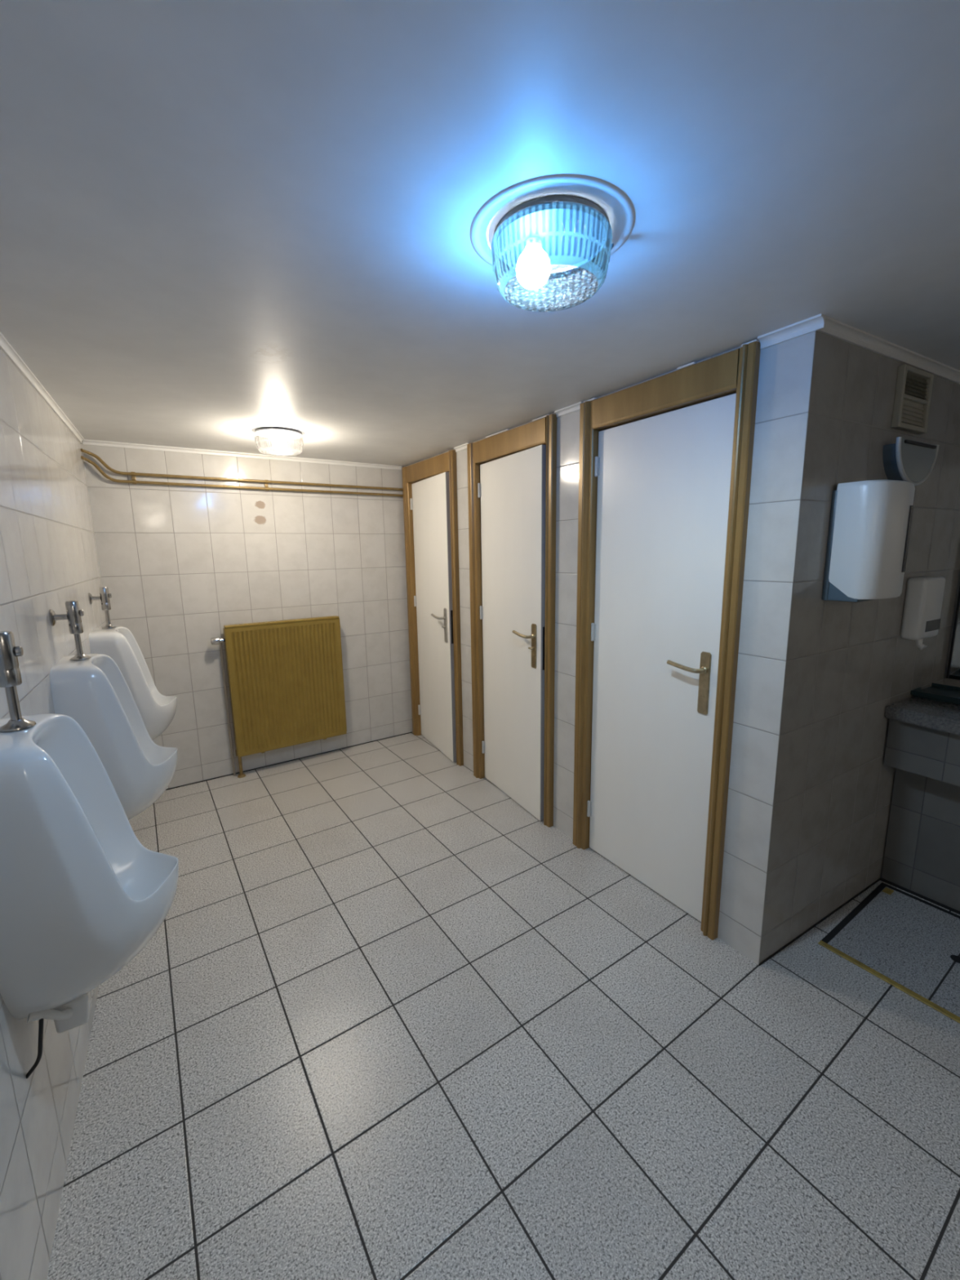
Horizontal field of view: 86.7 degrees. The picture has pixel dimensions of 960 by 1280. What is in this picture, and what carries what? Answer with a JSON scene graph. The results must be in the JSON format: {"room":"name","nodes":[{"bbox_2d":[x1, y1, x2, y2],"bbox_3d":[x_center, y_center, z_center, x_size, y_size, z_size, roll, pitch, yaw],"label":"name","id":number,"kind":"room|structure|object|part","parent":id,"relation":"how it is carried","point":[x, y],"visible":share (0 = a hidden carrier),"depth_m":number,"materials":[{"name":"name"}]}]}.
{"room":"public restroom","nodes":[
{"label":"public restroom","id":0,"kind":"room"},
{"bbox_2d":[0,348,128,1279],"bbox_3d":[-0.617,0.395,0.268,0.100,2.134,6.619,-7,12,-30],"label":"wall","id":1,"kind":"structure","parent":0,"point":[49,557],"depth_m":1.44,"materials":[{"name":"white tile"}]},
{"bbox_2d":[0,631,35,731],"bbox_3d":[-0.998,0.086,1.055,0.092,0.204,0.060,-7,12,-30],"label":"valve","id":2,"kind":"object","parent":1,"relation":"attached to","point":[10,672],"visible":1,"depth_m":1.06,"materials":[{"name":"silver metal"}]},
{"bbox_2d":[0,332,84,443],"bbox_3d":[-0.596,-0.653,0.136,0.020,0.025,6.268,-7,12,-30],"label":"trim","id":3,"kind":"structure","parent":1,"relation":"attached to","point":[5,346],"depth_m":1.85,"materials":[{"name":"white"}]},
{"bbox_2d":[48,600,91,660],"bbox_3d":[-1.425,-0.033,1.768,0.092,0.204,0.060,-7,12,-30],"label":"valve","id":4,"kind":"object","parent":1,"relation":"attached to","point":[73,615],"visible":1,"depth_m":1.76,"materials":[{"name":"silver metal"}]},
{"bbox_2d":[0,713,178,1078],"bbox_3d":[-0.887,0.543,1.179,0.320,0.741,0.350,-7,12,-30],"label":"urinal","id":5,"kind":"object","parent":1,"relation":"attached to","point":[81,896],"visible":0.98,"depth_m":1.04,"materials":[{"name":"white ceramic"}]},
{"bbox_2d":[53,989,93,1032],"bbox_3d":[-0.949,0.843,1.192,0.066,0.078,0.108,-7,12,-30],"label":"outlet","id":6,"kind":"object","parent":5,"relation":"attached to","point":[79,1009],"depth_m":1.15,"materials":[{"name":"white plastic"}]},
{"bbox_2d":[88,586,115,628],"bbox_3d":[-1.885,-0.161,2.537,0.092,0.204,0.060,-7,12,-30],"label":"valve","id":7,"kind":"object","parent":1,"relation":"attached to","point":[104,596],"visible":1,"depth_m":2.53,"materials":[{"name":"silver metal"}]},
{"bbox_2d":[49,653,177,819],"bbox_3d":[-1.322,0.422,1.906,0.320,0.741,0.350,-7,12,-30],"label":"urinal","id":8,"kind":"object","parent":1,"relation":"attached to","point":[94,691],"visible":0.8,"depth_m":1.76,"materials":[{"name":"white ceramic"}]},
{"bbox_2d":[88,626,177,740],"bbox_3d":[-1.764,0.299,2.645,0.320,0.741,0.350,-7,12,-30],"label":"urinal","id":9,"kind":"object","parent":1,"relation":"attached to","point":[157,710],"visible":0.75,"depth_m":2.51,"materials":[{"name":"white ceramic"}]},
{"bbox_2d":[81,440,413,788],"bbox_3d":[-1.436,-0.173,3.571,2.054,2.134,0.100,-8,12,-33],"label":"wall","id":10,"kind":"structure","parent":0,"point":[179,565],"depth_m":3.38,"materials":[{"name":"white tile"}]},
{"bbox_2d":[130,471,136,484],"bbox_3d":[-2.016,-0.942,2.959,0.020,0.068,0.042,-8,12,-33],"label":"clip","id":11,"kind":"object","parent":10,"relation":"attached to","point":[133,473],"visible":1,"depth_m":2.95,"materials":[{"name":"gold metal"}]},
{"bbox_2d":[80,448,403,490],"bbox_3d":[-1.371,-1.095,3.341,1.981,0.121,0.058,-8,12,-33],"label":"pipe","id":12,"kind":"object","parent":10,"relation":"attached to","point":[93,455],"visible":0.95,"depth_m":3.21,"materials":[{"name":"gold metal"}]},
{"bbox_2d":[80,456,403,496],"bbox_3d":[-1.365,-1.051,3.338,1.984,0.124,0.082,-8,12,-33],"label":"pipe","id":13,"kind":"object","parent":10,"relation":"attached to","point":[92,463],"visible":0.97,"depth_m":3.21,"materials":[{"name":"gold metal"}]},
{"bbox_2d":[264,480,269,490],"bbox_3d":[-1.412,-1.022,3.361,0.020,0.068,0.042,-8,12,-33],"label":"clip","id":14,"kind":"object","parent":13,"relation":"attached to","point":[266,481],"visible":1,"depth_m":3.35,"materials":[{"name":"gold metal"}]},
{"bbox_2d":[82,439,402,470],"bbox_3d":[-1.401,-1.206,3.352,1.940,0.025,0.019,-8,12,-33],"label":"trim","id":15,"kind":"structure","parent":10,"relation":"attached to","point":[95,442],"depth_m":3.22,"materials":[{"name":"white"}]},
{"bbox_2d":[210,615,346,777],"bbox_3d":[-1.381,0.380,3.575,0.839,1.042,0.102,-8,12,-33],"label":"radiator","id":16,"kind":"object","parent":10,"relation":"attached to","point":[286,677],"visible":1,"depth_m":3.52,"materials":[{"name":"gold metal"}]},
{"bbox_2d":[223,615,339,628],"bbox_3d":[-1.344,-0.127,3.493,0.750,0.016,0.063,-8,12,-33],"label":"grille","id":17,"kind":"object","parent":16,"relation":"attached to","point":[335,618],"depth_m":3.47,"materials":[{"name":"gold metal"}]},
{"bbox_2d":[165,731,412,790],"bbox_3d":[-1.329,0.874,3.753,1.840,0.006,0.004,-8,12,-33],"label":"baseboard","id":18,"kind":"structure","parent":10,"relation":"attached to","point":[411,731],"depth_m":3.69,"materials":[{"name":"black"}]},
{"bbox_2d":[0,0,959,466],"bbox_3d":[0.593,-0.867,0.934,4.100,0.080,6.498,-8,12,-33],"label":"ceiling","id":19,"kind":"structure","parent":0,"point":[222,221],"depth_m":0.92,"materials":[{"name":"grey paint"}]},
{"bbox_2d":[253,426,303,456],"bbox_3d":[-1.076,-1.059,2.731,0.247,0.109,0.247,-8,12,-33],"label":"ceiling lamp","id":20,"kind":"object","parent":19,"relation":"attached to","point":[270,441],"visible":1,"depth_m":2.64,"materials":[{"name":"grey glass"}]},
{"bbox_3d":[-1.077,-1.106,2.723,0.236,0.014,0.236,-8,12,-33],"label":"plate","id":21,"kind":"part","parent":20,"relation":"part of","materials":[{"name":"grey"}]},
{"bbox_2d":[470,173,635,311],"bbox_3d":[0.147,-0.785,1.058,0.334,0.109,0.334,-8,12,-33],"label":"ceiling lamp","id":22,"kind":"object","parent":19,"relation":"attached to","point":[548,242],"visible":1,"depth_m":0.97,"materials":[{"name":"clear glass"}]},
{"bbox_3d":[0.111,-0.773,1.060,0.072,0.072,0.072,-8,12,-33],"label":"bulb","id":23,"kind":"part","parent":22,"relation":"part of","materials":[{"name":"white glass"}]},
{"bbox_3d":[0.147,-0.779,1.059,0.247,0.093,0.247,-8,12,-33],"label":"lamp shade","id":24,"kind":"part","parent":22,"relation":"part of","materials":[{"name":"clear glass"}]},
{"bbox_3d":[0.146,-0.828,1.050,0.236,0.020,0.236,-8,12,-33],"label":"plate","id":25,"kind":"part","parent":22,"relation":"part of","materials":[{"name":"grey"}]},
{"bbox_2d":[46,732,959,1279],"bbox_3d":[0.629,1.313,1.318,4.100,0.080,6.498,-8,12,-33],"label":"floor","id":26,"kind":"structure","parent":0,"point":[384,1018],"depth_m":1.48,"materials":[{"name":"tile"}]},
{"bbox_2d":[817,882,959,1023],"bbox_3d":[1.906,1.204,1.569,0.622,0.006,1.304,-8,12,-33],"label":"floor hatch","id":27,"kind":"object","parent":26,"relation":"on","point":[911,943],"visible":1,"depth_m":1.92,"materials":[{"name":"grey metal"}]},
{"bbox_2d":[404,331,815,964],"bbox_3d":[0.253,-0.083,2.897,0.100,2.134,2.920,-7,12,-32],"label":"wall","id":28,"kind":"structure","parent":0,"point":[785,368],"depth_m":1.77,"materials":[{"name":"white tile"}]},
{"bbox_2d":[401,449,463,765],"bbox_3d":[-0.343,-0.215,3.741,0.195,2.122,0.790,-7,12,-32],"label":"door","id":29,"kind":"structure","parent":28,"relation":"in","point":[429,486],"depth_m":3.66,"materials":[{"name":"white wood"}]},
{"bbox_3d":[-0.294,-0.164,3.540,0.054,0.031,0.138,-6,11,-27],"label":"lever handle","id":30,"kind":"part","parent":29,"relation":"part of","materials":[{"name":"silver metal"}]},
{"bbox_3d":[-0.242,-0.101,3.509,0.016,0.238,0.042,-6,11,-27],"label":"handle plate","id":31,"kind":"part","parent":29,"relation":"part of","materials":[{"name":"silver metal"}]},
{"bbox_3d":[-0.187,-0.088,3.466,0.020,0.230,0.006,-6,11,-27],"label":"lock plate","id":32,"kind":"part","parent":29,"relation":"part of","materials":[{"name":"black metal"}]},
{"bbox_2d":[453,442,469,452],"bbox_3d":[-0.111,-1.191,3.147,0.019,0.025,0.174,-7,12,-32],"label":"trim","id":33,"kind":"structure","parent":28,"relation":"attached to","point":[463,446],"depth_m":3.15,"materials":[{"name":"white"}]},
{"bbox_2d":[466,413,556,826],"bbox_3d":[0.177,-0.085,2.933,0.187,2.128,0.790,-7,12,-32],"label":"door","id":34,"kind":"structure","parent":28,"relation":"in","point":[512,473],"depth_m":2.85,"materials":[{"name":"white wood"}]},
{"bbox_3d":[0.230,-0.031,2.733,0.054,0.031,0.138,-6,11,-27],"label":"lever handle","id":35,"kind":"part","parent":34,"relation":"part of","materials":[{"name":"gold metal"}]},
{"bbox_3d":[0.282,0.032,2.703,0.016,0.238,0.042,-6,11,-27],"label":"handle plate","id":36,"kind":"part","parent":34,"relation":"part of","materials":[{"name":"gold metal"}]},
{"bbox_3d":[0.338,0.045,2.661,0.020,0.230,0.006,-6,11,-27],"label":"lock plate","id":37,"kind":"part","parent":34,"relation":"part of","materials":[{"name":"black metal"}]},
{"bbox_2d":[554,401,582,417],"bbox_3d":[0.408,-1.057,2.335,0.019,0.025,0.179,-7,12,-32],"label":"trim","id":38,"kind":"structure","parent":28,"relation":"attached to","point":[576,406],"depth_m":2.33,"materials":[{"name":"white"}]},
{"bbox_2d":[573,339,760,940],"bbox_3d":[0.714,0.048,2.129,0.148,2.128,0.790,-7,12,-31],"label":"door","id":39,"kind":"structure","parent":28,"relation":"in","point":[665,461],"depth_m":2.05,"materials":[{"name":"white wood"}]},
{"bbox_3d":[0.784,0.100,1.936,0.054,0.031,0.138,-7,12,-32],"label":"lever handle","id":40,"kind":"part","parent":39,"relation":"part of","materials":[{"name":"gold metal"}]},
{"bbox_3d":[0.840,0.163,1.910,0.016,0.238,0.042,-7,12,-32],"label":"handle plate","id":41,"kind":"part","parent":39,"relation":"part of","materials":[{"name":"gold metal"}]},
{"bbox_2d":[757,313,826,349],"bbox_3d":[0.925,-0.918,1.519,0.026,0.032,0.182,-7,12,-31],"label":"trim","id":42,"kind":"structure","parent":28,"relation":"attached to","point":[815,323],"depth_m":1.51,"materials":[{"name":"white"}]},
{"bbox_2d":[758,330,959,964],"bbox_3d":[1.540,0.049,2.027,1.335,2.134,0.100,-7,12,-30],"label":"wall","id":43,"kind":"structure","parent":0,"point":[846,662],"depth_m":1.88,"materials":[{"name":"grey tile"}]},
{"bbox_2d":[758,877,880,965],"bbox_3d":[1.409,1.125,2.066,0.930,0.006,0.004,-7,12,-30],"label":"baseboard","id":44,"kind":"structure","parent":43,"relation":"attached to","point":[878,879],"depth_m":2.02,"materials":[{"name":"black"}]},
{"bbox_2d":[822,480,915,602],"bbox_3d":[1.288,-0.320,1.666,0.262,0.374,0.154,-7,12,-30],"label":"dispenser","id":45,"kind":"object","parent":43,"relation":"attached to","point":[870,521],"visible":1,"depth_m":1.60,"materials":[{"name":"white plastic"}]},
{"bbox_3d":[1.276,-0.313,1.689,0.262,0.354,0.105,-7,12,-30],"label":"plate","id":46,"kind":"part","parent":45,"relation":"part of","materials":[{"name":"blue plastic"}]},
{"bbox_2d":[817,315,959,384],"bbox_3d":[1.552,-0.978,1.790,1.332,0.030,0.025,-7,12,-30],"label":"trim","id":47,"kind":"structure","parent":43,"relation":"attached to","point":[834,328],"depth_m":1.66,"materials":[{"name":"white"}]},
{"bbox_2d":[882,436,939,486],"bbox_3d":[1.532,-0.626,1.815,0.319,0.152,0.062,-7,12,-30],"label":"wall lamp","id":48,"kind":"object","parent":43,"relation":"attached to","point":[912,461],"visible":0.91,"depth_m":1.78,"materials":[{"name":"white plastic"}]},
{"bbox_3d":[1.542,-0.625,1.798,0.300,0.142,0.008,-7,12,-30],"label":"glass","id":49,"kind":"part","parent":48,"relation":"part of","materials":[{"name":"grey glass"}]},
{"bbox_2d":[891,364,933,434],"bbox_3d":[1.536,-0.849,1.803,0.230,0.200,0.022,-7,12,-30],"label":"air vent","id":50,"kind":"object","parent":43,"relation":"in","point":[913,388],"visible":1,"depth_m":1.80,"materials":[{"name":"beige plastic"}]},
{"bbox_3d":[1.534,-0.807,1.814,0.193,0.081,0.014,-7,12,-30],"label":"louvre panel","id":51,"kind":"part","parent":50,"relation":"part of","materials":[{"name":"beige plastic"}]},
{"bbox_3d":[1.533,-0.895,1.798,0.193,0.073,0.014,-7,12,-30],"label":"louvre panel","id":52,"kind":"part","parent":50,"relation":"part of","materials":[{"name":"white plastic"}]},
{"bbox_2d":[900,575,945,650],"bbox_3d":[1.780,-0.107,2.045,0.190,0.292,0.068,-7,12,-30],"label":"soap dispenser","id":53,"kind":"object","parent":43,"relation":"attached to","point":[924,595],"visible":1,"depth_m":2.00,"materials":[{"name":"white plastic"}]},
{"bbox_2d":[881,768,959,911],"bbox_3d":[2.422,0.866,1.385,0.060,0.720,2.115,-8,12,-33],"label":"wall","id":54,"kind":"structure","parent":0,"point":[922,855],"depth_m":2.14,"materials":[{"name":"grey tile"}]},
{"bbox_2d":[880,877,959,914],"bbox_3d":[2.400,1.219,1.428,0.008,0.010,2.115,-8,12,-33],"label":"baseboard","id":55,"kind":"structure","parent":54,"relation":"attached to","point":[950,908],"depth_m":2.17,"materials":[{"name":"black"}]},
{"bbox_2d":[942,572,959,687],"bbox_3d":[3.080,0.197,1.044,0.100,2.134,3.400,-8,12,-33],"label":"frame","id":56,"kind":"structure","parent":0,"point":[955,682],"depth_m":2.32,"materials":[{"name":"black"}]},
{"bbox_2d":[884,696,959,786],"bbox_3d":[2.437,0.509,1.361,0.678,0.260,2.096,-8,12,-33],"label":"countertop","id":57,"kind":"structure","parent":56,"relation":"attached to","point":[923,735],"depth_m":2.00,"materials":[{"name":"stone"}]},
{"bbox_2d":[910,682,959,704],"bbox_3d":[1.985,0.228,2.169,0.224,0.028,0.172,-8,12,-33],"label":"tray","id":58,"kind":"object","parent":57,"relation":"on","point":[939,692],"visible":0.9,"depth_m":2.17,"materials":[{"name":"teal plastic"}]},
{"bbox_2d":[946,586,959,679],"bbox_3d":[2.599,-0.183,1.584,0.012,0.950,1.644,-8,12,-33],"label":"wall mirror","id":59,"kind":"object","parent":56,"relation":"attached to","point":[953,665],"visible":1,"depth_m":2.30,"materials":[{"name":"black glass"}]},
{"bbox_3d":[2.604,-0.183,1.583,0.006,0.950,1.636,-8,12,-33],"label":"glass","id":60,"kind":"part","parent":59,"relation":"part of","materials":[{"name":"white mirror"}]}
]}

